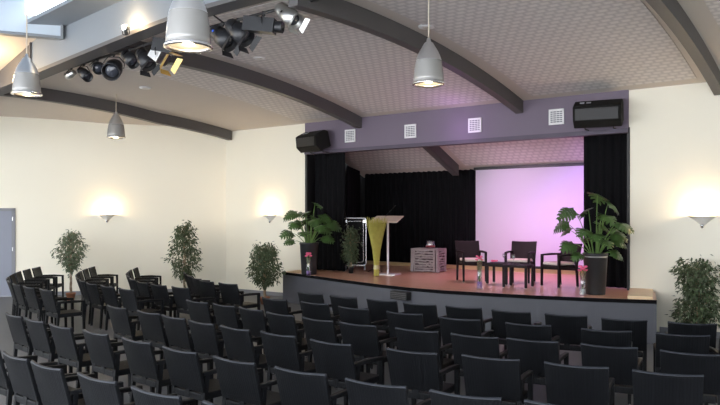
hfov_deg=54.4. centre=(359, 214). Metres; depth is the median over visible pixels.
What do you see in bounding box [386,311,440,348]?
wicker armchair
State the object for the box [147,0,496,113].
ceiling panel
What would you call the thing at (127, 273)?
wicker armchair
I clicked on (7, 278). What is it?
wicker armchair
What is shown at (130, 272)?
wicker armchair
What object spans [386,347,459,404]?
wicker armchair
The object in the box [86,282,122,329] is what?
wicker armchair
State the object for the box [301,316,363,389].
wicker armchair
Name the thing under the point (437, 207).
stage curtain
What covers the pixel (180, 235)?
potted ficus
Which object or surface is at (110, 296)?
wicker armchair
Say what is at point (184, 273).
wicker armchair
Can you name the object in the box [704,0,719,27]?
ceiling panel
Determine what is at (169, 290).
baseboard
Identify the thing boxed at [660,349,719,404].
wicker armchair
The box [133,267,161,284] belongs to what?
wicker armchair
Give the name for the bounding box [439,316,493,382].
wicker armchair
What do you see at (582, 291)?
glass vase
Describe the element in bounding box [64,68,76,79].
spotlight
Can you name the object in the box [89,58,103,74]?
spotlight
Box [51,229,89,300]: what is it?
potted ficus
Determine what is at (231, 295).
wicker armchair
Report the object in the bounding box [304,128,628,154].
trim
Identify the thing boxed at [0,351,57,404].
wicker armchair
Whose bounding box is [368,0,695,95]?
ceiling panel
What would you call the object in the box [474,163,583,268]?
projection screen
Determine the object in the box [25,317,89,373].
wicker armchair
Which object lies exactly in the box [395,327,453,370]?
wicker armchair
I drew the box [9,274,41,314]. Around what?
wicker armchair
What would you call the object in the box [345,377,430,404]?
wicker armchair
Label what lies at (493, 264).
side table
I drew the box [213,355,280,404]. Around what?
wicker armchair
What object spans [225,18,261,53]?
spotlight
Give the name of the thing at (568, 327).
wicker armchair
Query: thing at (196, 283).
wicker armchair
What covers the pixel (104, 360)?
wicker armchair
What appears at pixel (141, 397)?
wicker armchair
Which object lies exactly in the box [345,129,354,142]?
air vent
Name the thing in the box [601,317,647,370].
wicker armchair
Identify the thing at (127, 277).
wicker armchair
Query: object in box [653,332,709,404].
wicker armchair
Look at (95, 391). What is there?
wicker armchair
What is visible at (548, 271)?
baseboard
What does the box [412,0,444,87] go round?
pendant lamp
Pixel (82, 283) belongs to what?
wicker armchair
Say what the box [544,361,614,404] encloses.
wicker armchair
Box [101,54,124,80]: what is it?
spotlight
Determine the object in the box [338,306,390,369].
wicker armchair
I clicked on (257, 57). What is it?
ceiling fitting
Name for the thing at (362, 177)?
wall
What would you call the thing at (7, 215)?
door
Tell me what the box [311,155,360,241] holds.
wall
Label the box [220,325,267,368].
wicker armchair
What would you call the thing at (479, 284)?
glass vase
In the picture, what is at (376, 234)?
sheaf
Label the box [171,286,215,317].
wicker armchair
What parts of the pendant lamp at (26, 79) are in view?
lamp shade, cord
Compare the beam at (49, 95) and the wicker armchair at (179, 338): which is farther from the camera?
the beam at (49, 95)
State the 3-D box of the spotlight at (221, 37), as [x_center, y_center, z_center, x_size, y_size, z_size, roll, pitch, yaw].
[-1.931,-2.510,10.021,0.524,0.503,0.342,0,0,28]
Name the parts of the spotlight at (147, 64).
barn door, barn door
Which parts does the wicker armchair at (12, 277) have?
backrest, armrest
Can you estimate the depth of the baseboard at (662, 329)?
12.78 m
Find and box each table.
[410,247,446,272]
[486,262,513,284]
[502,263,533,288]
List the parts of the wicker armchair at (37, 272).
backrest, seat, leg, leg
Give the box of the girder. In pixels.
[0,0,269,95]
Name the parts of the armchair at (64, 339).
backrest, seat, armrest, leg, armrest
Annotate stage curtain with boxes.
[315,153,344,270]
[346,166,359,268]
[365,169,484,265]
[584,134,626,287]
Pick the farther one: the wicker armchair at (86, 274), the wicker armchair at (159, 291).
the wicker armchair at (86, 274)
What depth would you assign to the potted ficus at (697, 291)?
11.73 m
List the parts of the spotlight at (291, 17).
barn door, barn door, barn door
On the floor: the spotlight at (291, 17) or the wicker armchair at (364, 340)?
the wicker armchair at (364, 340)
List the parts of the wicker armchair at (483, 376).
seat, leg, armrest, leg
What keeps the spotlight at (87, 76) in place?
hanging from the rail
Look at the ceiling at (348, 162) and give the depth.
18.42 m
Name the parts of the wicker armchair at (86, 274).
backrest, armrest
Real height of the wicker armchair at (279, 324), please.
0.862 m
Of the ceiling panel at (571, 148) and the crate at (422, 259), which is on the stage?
the crate at (422, 259)
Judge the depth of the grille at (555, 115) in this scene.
13.97 m
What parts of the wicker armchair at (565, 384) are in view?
armrest, leg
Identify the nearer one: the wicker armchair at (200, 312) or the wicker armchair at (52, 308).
the wicker armchair at (200, 312)
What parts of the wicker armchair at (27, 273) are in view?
backrest, armrest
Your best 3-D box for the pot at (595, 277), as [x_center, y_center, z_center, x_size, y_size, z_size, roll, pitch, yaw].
[4.220,1.049,12.550,0.439,0.740,0.439,0,0,0]
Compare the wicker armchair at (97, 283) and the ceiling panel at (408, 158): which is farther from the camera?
the ceiling panel at (408, 158)
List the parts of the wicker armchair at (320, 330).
leg, backrest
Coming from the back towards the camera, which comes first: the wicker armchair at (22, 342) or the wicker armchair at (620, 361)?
the wicker armchair at (22, 342)
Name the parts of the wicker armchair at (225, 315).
backrest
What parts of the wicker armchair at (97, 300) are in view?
leg, backrest, leg, seat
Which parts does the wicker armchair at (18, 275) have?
backrest, armrest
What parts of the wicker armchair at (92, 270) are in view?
backrest, armrest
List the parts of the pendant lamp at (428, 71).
cord, lamp shade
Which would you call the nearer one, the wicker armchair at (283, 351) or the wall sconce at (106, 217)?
the wicker armchair at (283, 351)
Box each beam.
[0,14,62,40]
[2,88,231,139]
[110,41,361,127]
[288,0,522,113]
[422,146,458,175]
[645,0,719,94]
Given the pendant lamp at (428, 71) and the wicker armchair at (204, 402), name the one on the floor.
the wicker armchair at (204, 402)
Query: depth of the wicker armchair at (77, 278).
14.51 m
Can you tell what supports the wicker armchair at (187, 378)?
on the floor
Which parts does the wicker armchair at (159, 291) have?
backrest, seat, leg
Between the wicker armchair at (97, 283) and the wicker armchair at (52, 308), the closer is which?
the wicker armchair at (52, 308)
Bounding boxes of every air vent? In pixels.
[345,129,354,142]
[404,124,415,137]
[468,117,481,132]
[549,108,563,124]
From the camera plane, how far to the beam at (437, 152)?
17.67 m
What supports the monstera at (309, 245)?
on the stage
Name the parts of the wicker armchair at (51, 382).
backrest, leg, armrest, seat, armrest, leg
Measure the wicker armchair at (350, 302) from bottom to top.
0.862 m
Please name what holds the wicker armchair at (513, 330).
on the floor
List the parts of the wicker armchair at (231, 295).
backrest, seat, leg, armrest, leg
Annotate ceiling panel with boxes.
[91,53,331,120]
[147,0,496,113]
[345,147,442,170]
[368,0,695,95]
[446,137,583,165]
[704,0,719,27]
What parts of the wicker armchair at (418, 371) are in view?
leg, backrest, seat, leg, armrest, leg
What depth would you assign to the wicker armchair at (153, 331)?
9.33 m
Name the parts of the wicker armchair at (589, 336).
backrest, leg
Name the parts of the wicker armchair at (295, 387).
leg, armrest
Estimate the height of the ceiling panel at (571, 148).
0.953 m
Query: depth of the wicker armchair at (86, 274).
16.79 m
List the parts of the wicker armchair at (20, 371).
leg, backrest, leg, armrest, seat, armrest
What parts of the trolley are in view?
frame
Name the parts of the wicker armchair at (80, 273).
backrest, armrest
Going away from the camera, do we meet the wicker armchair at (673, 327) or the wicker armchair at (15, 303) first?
the wicker armchair at (673, 327)
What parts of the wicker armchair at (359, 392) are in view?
backrest, armrest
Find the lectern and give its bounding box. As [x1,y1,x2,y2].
[369,205,403,275]
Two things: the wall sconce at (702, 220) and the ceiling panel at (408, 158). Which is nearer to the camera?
the wall sconce at (702, 220)
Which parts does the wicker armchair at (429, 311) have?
backrest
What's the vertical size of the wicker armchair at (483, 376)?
0.862 m
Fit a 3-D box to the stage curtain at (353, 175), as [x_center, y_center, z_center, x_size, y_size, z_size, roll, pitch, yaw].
[-0.175,0.070,19.139,0.116,2.680,2.045,0,0,9]
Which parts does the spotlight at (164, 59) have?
barn door, barn door, barn door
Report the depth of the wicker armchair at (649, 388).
5.76 m
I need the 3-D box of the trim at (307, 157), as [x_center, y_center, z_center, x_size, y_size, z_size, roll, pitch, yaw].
[-1.334,-0.465,18.024,0.070,3.770,0.170,0,0,37]
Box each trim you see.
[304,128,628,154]
[305,155,310,236]
[627,127,629,290]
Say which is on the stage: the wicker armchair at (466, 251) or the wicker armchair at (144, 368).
the wicker armchair at (466, 251)
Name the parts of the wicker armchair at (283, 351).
leg, backrest, seat, leg, armrest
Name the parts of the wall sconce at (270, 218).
lamp shade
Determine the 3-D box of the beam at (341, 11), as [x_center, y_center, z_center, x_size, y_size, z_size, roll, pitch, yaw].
[1.222,-2.534,11.671,0.160,0.872,6.939,0,0,37]
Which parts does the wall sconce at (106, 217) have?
lamp shade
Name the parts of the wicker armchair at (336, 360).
backrest, leg, seat, leg, armrest, leg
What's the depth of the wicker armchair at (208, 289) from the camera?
13.72 m
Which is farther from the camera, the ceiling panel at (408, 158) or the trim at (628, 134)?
the ceiling panel at (408, 158)
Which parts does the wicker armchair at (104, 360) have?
leg, backrest, seat, leg, armrest, leg, armrest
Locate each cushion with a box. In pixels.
[460,258,483,261]
[507,258,531,261]
[543,261,573,265]
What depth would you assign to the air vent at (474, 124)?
15.05 m
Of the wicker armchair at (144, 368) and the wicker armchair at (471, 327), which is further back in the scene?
the wicker armchair at (471, 327)
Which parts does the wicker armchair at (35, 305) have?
backrest, leg, seat, leg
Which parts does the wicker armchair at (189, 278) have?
backrest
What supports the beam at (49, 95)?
attached to the ceiling at (165, 96)
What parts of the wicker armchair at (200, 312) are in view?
backrest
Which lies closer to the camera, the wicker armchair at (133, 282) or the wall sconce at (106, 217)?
the wicker armchair at (133, 282)
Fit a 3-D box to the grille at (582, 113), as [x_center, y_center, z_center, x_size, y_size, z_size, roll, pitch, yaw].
[4.375,-1.877,12.958,0.760,0.217,0.025,0,0,27]
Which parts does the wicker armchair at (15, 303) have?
backrest, leg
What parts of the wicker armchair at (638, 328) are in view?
backrest, seat, leg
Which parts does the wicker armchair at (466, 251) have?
leg, leg, backrest, seat, leg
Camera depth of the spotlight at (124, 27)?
10.33 m
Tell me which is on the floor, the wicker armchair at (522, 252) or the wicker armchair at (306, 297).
the wicker armchair at (306, 297)
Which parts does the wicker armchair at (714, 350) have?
armrest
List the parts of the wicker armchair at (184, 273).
backrest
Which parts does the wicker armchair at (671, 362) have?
seat, leg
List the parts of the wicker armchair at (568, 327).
seat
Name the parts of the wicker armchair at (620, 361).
seat, armrest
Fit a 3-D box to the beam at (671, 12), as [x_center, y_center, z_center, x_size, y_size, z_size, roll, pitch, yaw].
[4.206,-2.534,9.450,0.160,0.872,6.939,0,0,37]
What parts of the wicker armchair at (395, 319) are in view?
backrest, armrest, leg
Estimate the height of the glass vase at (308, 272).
0.548 m
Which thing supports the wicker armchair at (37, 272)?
on the floor
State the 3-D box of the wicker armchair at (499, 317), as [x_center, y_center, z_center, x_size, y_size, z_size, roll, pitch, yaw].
[2.172,1.719,9.699,0.542,0.862,0.633,0,0,29]
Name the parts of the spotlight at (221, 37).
barn door, barn door, barn door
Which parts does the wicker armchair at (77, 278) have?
backrest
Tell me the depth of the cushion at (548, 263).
13.62 m
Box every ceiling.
[0,0,719,130]
[345,137,583,177]
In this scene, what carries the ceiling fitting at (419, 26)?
attached to the ceiling at (165, 96)
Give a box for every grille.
[296,136,313,146]
[346,130,353,140]
[390,292,405,299]
[406,125,414,136]
[469,119,479,130]
[550,110,561,122]
[575,106,617,120]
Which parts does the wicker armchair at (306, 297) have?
backrest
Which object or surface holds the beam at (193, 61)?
attached to the ceiling at (165, 96)
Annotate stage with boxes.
[283,264,656,343]
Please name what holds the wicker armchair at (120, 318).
on the floor
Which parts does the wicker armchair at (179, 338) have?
backrest, seat, leg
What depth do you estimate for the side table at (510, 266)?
13.62 m
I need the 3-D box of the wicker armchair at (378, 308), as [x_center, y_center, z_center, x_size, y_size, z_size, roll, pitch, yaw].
[0.483,1.719,10.897,0.542,0.862,0.633,0,0,34]
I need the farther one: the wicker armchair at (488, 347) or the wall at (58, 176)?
the wall at (58, 176)
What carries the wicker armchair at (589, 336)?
on the floor
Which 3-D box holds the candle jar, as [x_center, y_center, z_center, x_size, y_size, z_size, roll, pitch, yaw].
[1.760,0.736,17.500,0.260,0.190,0.260,0,0,0]
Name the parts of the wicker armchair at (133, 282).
backrest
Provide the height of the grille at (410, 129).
0.280 m
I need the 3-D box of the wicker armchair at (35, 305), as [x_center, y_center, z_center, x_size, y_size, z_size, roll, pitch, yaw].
[-5.773,1.719,12.810,0.633,0.862,0.542,0,0,-44]
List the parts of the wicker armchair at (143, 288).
backrest, leg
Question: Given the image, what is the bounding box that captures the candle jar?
[426,242,434,247]
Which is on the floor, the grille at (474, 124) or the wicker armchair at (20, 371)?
the wicker armchair at (20, 371)
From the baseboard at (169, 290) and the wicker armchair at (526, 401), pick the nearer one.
the wicker armchair at (526, 401)
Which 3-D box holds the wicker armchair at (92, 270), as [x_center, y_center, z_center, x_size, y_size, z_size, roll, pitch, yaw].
[-6.379,1.719,17.383,0.633,0.862,0.542,0,0,-7]
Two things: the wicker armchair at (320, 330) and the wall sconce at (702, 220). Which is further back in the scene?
the wall sconce at (702, 220)
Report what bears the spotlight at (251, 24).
hanging from the rail
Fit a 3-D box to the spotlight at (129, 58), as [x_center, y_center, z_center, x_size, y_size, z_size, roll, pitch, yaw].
[-3.727,-2.537,11.344,0.332,0.346,0.284,0,0,0]
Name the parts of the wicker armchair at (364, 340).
backrest, leg, seat, leg, armrest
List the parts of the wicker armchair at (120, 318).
backrest, seat, leg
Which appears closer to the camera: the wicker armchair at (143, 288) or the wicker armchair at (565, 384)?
the wicker armchair at (565, 384)
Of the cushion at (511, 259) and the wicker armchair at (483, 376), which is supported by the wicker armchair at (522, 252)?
the cushion at (511, 259)
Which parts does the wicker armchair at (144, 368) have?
leg, backrest, seat, armrest, leg, armrest, leg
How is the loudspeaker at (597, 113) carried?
attached to the wall at (675, 130)
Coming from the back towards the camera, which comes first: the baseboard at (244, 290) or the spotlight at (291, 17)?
the baseboard at (244, 290)
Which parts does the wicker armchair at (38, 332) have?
backrest, leg, seat, armrest, leg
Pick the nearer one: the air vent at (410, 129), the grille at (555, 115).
the grille at (555, 115)
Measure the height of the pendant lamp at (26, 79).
2.815 m
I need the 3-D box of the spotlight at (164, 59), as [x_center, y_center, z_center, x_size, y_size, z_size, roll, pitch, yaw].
[-3.018,-2.452,10.843,0.456,0.566,0.372,0,0,20]
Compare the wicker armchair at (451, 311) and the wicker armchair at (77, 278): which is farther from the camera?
the wicker armchair at (77, 278)
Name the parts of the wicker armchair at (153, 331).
backrest, seat, leg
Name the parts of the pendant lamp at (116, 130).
lamp shade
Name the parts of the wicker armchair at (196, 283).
backrest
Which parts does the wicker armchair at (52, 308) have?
leg, backrest, leg, seat, armrest, armrest, leg, leg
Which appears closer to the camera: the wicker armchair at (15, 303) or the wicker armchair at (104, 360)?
the wicker armchair at (104, 360)
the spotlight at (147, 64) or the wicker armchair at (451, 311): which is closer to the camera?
the wicker armchair at (451, 311)
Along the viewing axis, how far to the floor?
11.02 m
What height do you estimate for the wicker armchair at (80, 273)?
0.862 m
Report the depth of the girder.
11.06 m
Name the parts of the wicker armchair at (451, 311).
backrest, armrest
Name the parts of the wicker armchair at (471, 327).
leg, seat, backrest, armrest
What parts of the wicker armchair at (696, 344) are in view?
leg, leg, backrest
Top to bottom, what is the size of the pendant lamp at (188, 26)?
1.965 m
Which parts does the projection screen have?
screen casing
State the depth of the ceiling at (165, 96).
15.37 m
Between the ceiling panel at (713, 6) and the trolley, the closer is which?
the ceiling panel at (713, 6)
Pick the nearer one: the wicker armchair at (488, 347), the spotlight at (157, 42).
the wicker armchair at (488, 347)
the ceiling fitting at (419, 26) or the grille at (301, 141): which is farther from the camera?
the grille at (301, 141)
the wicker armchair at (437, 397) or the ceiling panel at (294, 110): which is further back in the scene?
the ceiling panel at (294, 110)
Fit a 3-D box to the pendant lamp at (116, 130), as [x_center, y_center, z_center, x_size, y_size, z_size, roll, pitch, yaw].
[-5.540,-2.245,15.900,0.424,1.000,0.424,0,0,0]
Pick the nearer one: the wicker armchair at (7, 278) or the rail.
the rail
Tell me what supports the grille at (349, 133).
attached to the air vent at (349, 134)
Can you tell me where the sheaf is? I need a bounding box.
[366,217,387,275]
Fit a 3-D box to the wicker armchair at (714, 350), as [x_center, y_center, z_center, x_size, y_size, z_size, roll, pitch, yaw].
[4.177,1.719,7.717,0.542,0.862,0.633,0,0,12]
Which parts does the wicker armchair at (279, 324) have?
backrest, leg, seat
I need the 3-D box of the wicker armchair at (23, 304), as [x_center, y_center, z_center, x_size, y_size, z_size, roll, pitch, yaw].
[-6.238,1.719,13.322,0.633,0.862,0.542,0,0,-39]
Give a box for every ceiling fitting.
[139,86,150,89]
[253,56,265,59]
[418,25,433,29]
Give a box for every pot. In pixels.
[66,292,75,300]
[299,242,318,274]
[348,266,353,272]
[583,252,607,294]
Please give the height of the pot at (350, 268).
0.160 m
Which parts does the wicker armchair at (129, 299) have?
backrest, leg, armrest, seat, armrest, leg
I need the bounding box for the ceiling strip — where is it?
[27,0,121,26]
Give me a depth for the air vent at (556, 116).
13.97 m
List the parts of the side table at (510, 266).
leg, leg, leg, leg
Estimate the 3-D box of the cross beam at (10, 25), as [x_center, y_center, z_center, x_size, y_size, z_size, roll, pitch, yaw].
[-9.056,-3.075,9.946,8.910,0.330,0.230,0,0,-23]
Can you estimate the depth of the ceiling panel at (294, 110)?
15.54 m
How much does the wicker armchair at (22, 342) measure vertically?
0.862 m
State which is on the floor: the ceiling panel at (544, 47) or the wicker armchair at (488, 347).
the wicker armchair at (488, 347)
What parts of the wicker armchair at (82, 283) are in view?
backrest, leg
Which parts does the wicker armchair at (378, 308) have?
seat, backrest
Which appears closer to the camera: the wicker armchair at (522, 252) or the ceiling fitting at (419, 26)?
the ceiling fitting at (419, 26)
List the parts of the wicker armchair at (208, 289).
backrest, seat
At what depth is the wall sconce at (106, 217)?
18.93 m
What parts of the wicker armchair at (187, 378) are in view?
leg, backrest, seat, leg, armrest, armrest, leg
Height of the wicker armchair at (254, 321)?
0.862 m
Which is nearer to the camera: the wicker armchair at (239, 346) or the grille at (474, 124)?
the wicker armchair at (239, 346)
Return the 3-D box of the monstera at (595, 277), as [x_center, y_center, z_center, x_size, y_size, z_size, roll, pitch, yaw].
[4.195,0.497,12.547,1.325,1.843,1.130,0,0,0]
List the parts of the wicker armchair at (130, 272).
backrest, armrest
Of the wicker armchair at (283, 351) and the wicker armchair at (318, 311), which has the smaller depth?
the wicker armchair at (283, 351)
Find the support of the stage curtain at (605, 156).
on the stage
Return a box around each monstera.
[279,202,341,274]
[553,192,633,294]
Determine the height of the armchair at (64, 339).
0.862 m
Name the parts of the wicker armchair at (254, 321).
backrest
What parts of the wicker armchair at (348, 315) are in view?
backrest, armrest, seat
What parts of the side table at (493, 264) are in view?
leg, leg, leg, leg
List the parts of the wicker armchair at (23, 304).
backrest, leg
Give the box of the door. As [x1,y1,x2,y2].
[0,208,15,295]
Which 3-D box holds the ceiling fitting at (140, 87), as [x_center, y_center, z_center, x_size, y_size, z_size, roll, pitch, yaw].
[-4.707,-2.787,15.343,0.260,0.030,0.260,0,0,0]
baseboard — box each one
[55,289,171,294]
[239,289,282,296]
[367,261,583,274]
[660,327,719,337]
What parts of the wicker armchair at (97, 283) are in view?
armrest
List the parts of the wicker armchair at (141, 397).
backrest, armrest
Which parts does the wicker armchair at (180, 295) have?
backrest, seat, armrest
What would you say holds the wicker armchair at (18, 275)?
on the floor
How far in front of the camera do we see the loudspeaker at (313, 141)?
17.14 m
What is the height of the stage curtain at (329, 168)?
3.120 m
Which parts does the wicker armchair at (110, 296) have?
leg, backrest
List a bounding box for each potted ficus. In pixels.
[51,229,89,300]
[164,220,203,287]
[245,240,285,303]
[340,224,363,272]
[665,254,719,327]
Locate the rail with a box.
[65,0,317,70]
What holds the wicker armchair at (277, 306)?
on the floor
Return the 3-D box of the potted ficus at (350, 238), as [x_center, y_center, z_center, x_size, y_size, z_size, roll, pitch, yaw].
[-0.193,0.824,17.038,0.625,1.190,0.538,0,0,-24]
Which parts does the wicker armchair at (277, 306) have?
backrest, armrest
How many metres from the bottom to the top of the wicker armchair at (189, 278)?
0.862 m
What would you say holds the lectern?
on the stage
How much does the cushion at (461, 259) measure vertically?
0.055 m
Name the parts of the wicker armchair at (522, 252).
seat, backrest, leg, leg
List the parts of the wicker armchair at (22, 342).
leg, backrest, leg, seat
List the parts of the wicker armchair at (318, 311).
backrest, seat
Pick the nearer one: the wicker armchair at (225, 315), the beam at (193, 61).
the wicker armchair at (225, 315)
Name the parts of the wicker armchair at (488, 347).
backrest, armrest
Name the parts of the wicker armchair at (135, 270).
backrest, armrest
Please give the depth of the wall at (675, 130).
13.21 m
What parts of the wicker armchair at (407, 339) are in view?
backrest, leg, armrest, seat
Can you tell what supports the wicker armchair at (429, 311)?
on the floor
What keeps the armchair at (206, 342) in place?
on the floor
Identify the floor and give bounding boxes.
[0,291,718,404]
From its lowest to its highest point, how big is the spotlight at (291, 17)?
0.453 m
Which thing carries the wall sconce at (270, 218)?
attached to the wall at (675, 130)
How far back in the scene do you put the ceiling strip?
11.04 m
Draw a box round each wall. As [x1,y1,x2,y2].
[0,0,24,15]
[0,116,225,291]
[226,82,719,331]
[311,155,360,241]
[361,176,582,270]
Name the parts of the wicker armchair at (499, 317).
seat, leg, backrest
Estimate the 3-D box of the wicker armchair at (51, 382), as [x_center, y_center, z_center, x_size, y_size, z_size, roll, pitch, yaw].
[-2.534,1.719,6.259,0.542,0.862,0.633,0,0,40]
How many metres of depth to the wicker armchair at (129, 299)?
12.33 m
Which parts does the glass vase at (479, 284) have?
stem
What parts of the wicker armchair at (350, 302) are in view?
backrest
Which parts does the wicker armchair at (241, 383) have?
leg, seat, leg, leg, armrest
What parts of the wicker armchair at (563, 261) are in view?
leg, armrest, seat, leg, armrest, backrest, leg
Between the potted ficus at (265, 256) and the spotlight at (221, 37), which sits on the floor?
the potted ficus at (265, 256)
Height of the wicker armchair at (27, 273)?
0.862 m
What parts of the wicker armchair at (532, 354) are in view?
backrest, seat, armrest, leg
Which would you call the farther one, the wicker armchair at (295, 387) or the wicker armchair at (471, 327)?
the wicker armchair at (471, 327)
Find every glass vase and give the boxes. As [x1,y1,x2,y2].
[305,252,311,274]
[475,255,482,288]
[578,265,587,294]
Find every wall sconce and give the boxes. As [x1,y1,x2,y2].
[98,214,115,222]
[264,214,275,222]
[688,215,716,227]
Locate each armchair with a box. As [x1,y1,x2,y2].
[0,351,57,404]
[2,351,88,404]
[5,312,66,372]
[6,277,38,318]
[7,280,43,320]
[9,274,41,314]
[12,283,52,324]
[14,271,47,289]
[23,269,54,294]
[23,285,66,326]
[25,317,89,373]
[30,360,123,404]
[32,267,63,301]
[39,288,84,332]
[49,323,117,388]
[75,273,105,299]
[76,276,105,316]
[77,372,176,404]
[78,271,107,286]
[79,279,109,324]
[82,268,111,305]
[82,329,154,395]
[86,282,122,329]
[88,266,117,297]
[100,285,143,330]
[106,305,162,359]
[118,288,163,330]
[121,336,197,404]
[126,272,154,292]
[126,275,154,308]
[128,270,156,284]
[129,278,151,300]
[131,385,195,404]
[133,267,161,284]
[136,281,175,317]
[137,310,188,369]
[150,283,192,319]
[161,314,222,371]
[162,345,221,404]
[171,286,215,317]
[183,272,211,307]
[186,274,218,307]
[186,299,238,337]
[188,319,252,378]
[191,277,221,301]
[199,280,238,312]
[202,400,216,404]
[212,303,266,353]
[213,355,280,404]
[218,282,259,318]
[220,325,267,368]
[239,306,270,371]
[260,330,330,394]
[262,297,303,327]
[266,311,307,374]
[274,366,347,404]
[297,292,341,339]
[301,301,340,357]
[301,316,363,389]
[310,339,383,404]
[330,295,377,335]
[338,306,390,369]
[339,321,397,383]
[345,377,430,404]
[366,299,403,347]
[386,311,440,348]
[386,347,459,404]
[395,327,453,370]
[403,302,452,355]
[429,389,501,404]
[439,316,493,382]
[445,305,493,358]
[450,333,507,393]
[455,241,486,282]
[461,354,532,404]
[491,309,541,358]
[504,241,536,283]
[505,322,559,354]
[506,337,568,404]
[524,399,555,404]
[540,243,582,288]
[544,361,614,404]
[545,313,591,350]
[580,343,642,393]
[581,328,631,404]
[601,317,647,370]
[632,369,703,404]
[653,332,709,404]
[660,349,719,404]
[665,321,716,353]
[709,337,719,353]
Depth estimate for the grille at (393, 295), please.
13.66 m
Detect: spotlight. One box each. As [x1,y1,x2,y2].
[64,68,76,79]
[77,63,92,81]
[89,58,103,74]
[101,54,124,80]
[120,48,138,68]
[121,24,129,35]
[135,43,160,76]
[148,47,182,75]
[151,37,179,55]
[210,22,239,58]
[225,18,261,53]
[242,11,284,34]
[275,2,309,35]
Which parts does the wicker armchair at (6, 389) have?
backrest, leg, seat, armrest, armrest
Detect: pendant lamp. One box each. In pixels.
[11,0,42,96]
[106,112,125,138]
[163,0,212,52]
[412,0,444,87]
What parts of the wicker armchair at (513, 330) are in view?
backrest, armrest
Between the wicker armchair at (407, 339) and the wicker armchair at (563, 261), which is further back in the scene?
the wicker armchair at (563, 261)
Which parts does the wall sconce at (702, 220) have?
lamp shade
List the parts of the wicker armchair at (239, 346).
backrest, seat, armrest, leg, armrest, leg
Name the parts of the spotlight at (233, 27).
barn door, barn door, barn door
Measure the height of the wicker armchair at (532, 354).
0.862 m
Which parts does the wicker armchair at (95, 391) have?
backrest, armrest, armrest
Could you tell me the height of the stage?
0.786 m
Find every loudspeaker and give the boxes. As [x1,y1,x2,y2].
[296,130,330,153]
[573,99,623,130]
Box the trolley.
[345,217,366,270]

